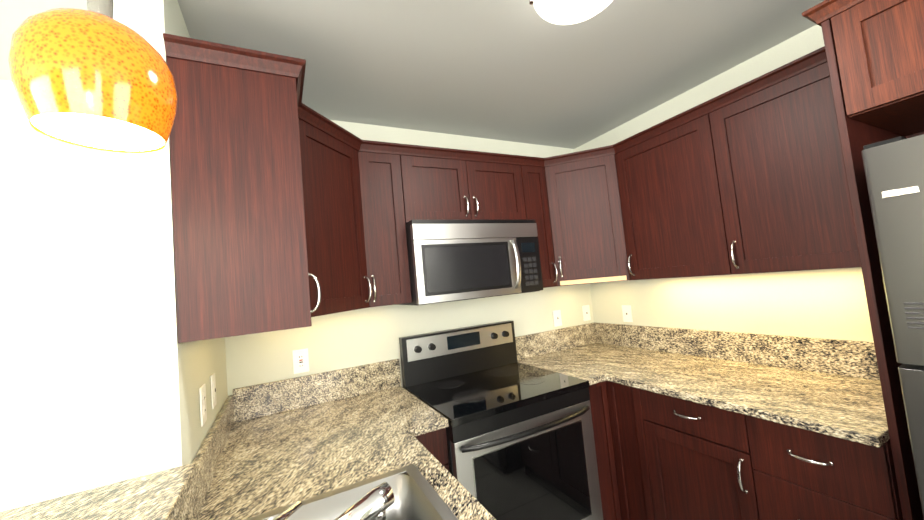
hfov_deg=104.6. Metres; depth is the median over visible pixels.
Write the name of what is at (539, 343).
backsplash
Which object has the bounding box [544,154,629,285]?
upper cabinet
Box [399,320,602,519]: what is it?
range
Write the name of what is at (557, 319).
electrical outlet
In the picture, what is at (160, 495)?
bar
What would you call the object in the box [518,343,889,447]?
countertop
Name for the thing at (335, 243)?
upper cabinet
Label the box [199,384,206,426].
electrical outlet
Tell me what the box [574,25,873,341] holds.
wall
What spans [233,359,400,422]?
backsplash
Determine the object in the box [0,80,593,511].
wall
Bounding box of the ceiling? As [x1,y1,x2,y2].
[0,0,823,148]
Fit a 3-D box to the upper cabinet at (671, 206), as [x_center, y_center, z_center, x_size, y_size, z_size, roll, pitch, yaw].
[1.193,-0.294,1.947,0.354,0.765,0.529,-3,-4,-27]
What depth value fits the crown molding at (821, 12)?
1.10 m
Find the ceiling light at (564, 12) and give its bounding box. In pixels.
[529,0,612,24]
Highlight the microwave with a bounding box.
[396,219,542,304]
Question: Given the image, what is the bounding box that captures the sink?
[244,464,458,519]
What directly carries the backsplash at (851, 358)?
attached to the wall at (826, 303)
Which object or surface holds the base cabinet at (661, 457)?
on the floor
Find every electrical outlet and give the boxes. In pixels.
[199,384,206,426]
[210,373,216,408]
[292,348,308,373]
[553,310,561,326]
[582,305,590,320]
[622,305,632,321]
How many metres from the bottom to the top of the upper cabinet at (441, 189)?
0.360 m
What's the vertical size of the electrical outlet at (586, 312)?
0.116 m
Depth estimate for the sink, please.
0.96 m
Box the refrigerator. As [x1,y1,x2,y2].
[861,132,923,518]
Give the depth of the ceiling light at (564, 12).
1.22 m
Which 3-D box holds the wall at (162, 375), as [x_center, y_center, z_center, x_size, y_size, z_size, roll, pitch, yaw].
[-0.967,0.413,1.265,0.120,2.440,0.870,-3,-4,-27]
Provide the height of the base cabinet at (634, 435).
0.884 m
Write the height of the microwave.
0.417 m
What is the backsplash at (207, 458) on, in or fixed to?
attached to the wall at (162, 375)
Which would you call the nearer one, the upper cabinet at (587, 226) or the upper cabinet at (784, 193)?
the upper cabinet at (784, 193)
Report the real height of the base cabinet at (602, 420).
0.884 m
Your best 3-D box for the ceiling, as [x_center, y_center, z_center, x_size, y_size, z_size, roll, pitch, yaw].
[-0.276,-1.106,-1.444,6.185,0.100,6.800,-3,-4,-27]
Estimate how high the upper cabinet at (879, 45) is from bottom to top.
0.323 m
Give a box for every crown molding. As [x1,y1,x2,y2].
[163,33,826,166]
[802,0,864,25]
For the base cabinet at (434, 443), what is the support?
on the floor
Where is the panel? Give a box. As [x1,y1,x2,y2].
[821,18,923,519]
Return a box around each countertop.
[198,386,495,519]
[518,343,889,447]
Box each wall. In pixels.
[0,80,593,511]
[109,0,227,481]
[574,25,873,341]
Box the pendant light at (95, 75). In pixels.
[8,0,176,152]
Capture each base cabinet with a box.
[415,428,449,471]
[589,381,624,519]
[609,381,664,519]
[649,391,736,519]
[721,409,902,519]
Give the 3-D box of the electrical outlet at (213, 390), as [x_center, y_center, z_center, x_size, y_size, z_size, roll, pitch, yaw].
[-0.917,0.482,1.322,0.009,0.116,0.072,-3,-4,-27]
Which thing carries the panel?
on the floor
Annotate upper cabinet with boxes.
[167,57,320,342]
[298,118,371,316]
[358,151,411,307]
[400,155,525,222]
[521,165,557,287]
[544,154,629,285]
[615,113,731,279]
[709,62,860,273]
[831,0,923,135]
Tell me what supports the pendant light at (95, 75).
hanging from the ceiling
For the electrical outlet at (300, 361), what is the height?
0.116 m
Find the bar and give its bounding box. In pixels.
[0,463,196,519]
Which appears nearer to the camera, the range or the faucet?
the faucet
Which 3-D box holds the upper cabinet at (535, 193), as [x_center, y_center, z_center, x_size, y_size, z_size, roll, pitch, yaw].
[0.413,-0.197,2.325,0.185,0.765,0.354,-3,-4,-27]
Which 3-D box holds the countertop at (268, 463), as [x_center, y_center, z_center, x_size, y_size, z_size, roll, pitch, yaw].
[-0.172,0.630,0.782,0.821,0.030,2.396,-3,-4,-27]
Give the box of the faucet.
[244,481,394,519]
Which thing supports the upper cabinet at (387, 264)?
attached to the wall at (58, 424)
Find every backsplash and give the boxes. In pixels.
[175,395,233,519]
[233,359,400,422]
[515,323,596,359]
[593,322,879,380]
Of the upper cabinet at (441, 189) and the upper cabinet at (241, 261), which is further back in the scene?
the upper cabinet at (441, 189)
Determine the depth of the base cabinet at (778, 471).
1.20 m
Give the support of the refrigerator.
on the floor
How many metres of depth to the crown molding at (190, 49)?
1.50 m
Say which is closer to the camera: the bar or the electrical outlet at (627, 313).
the bar

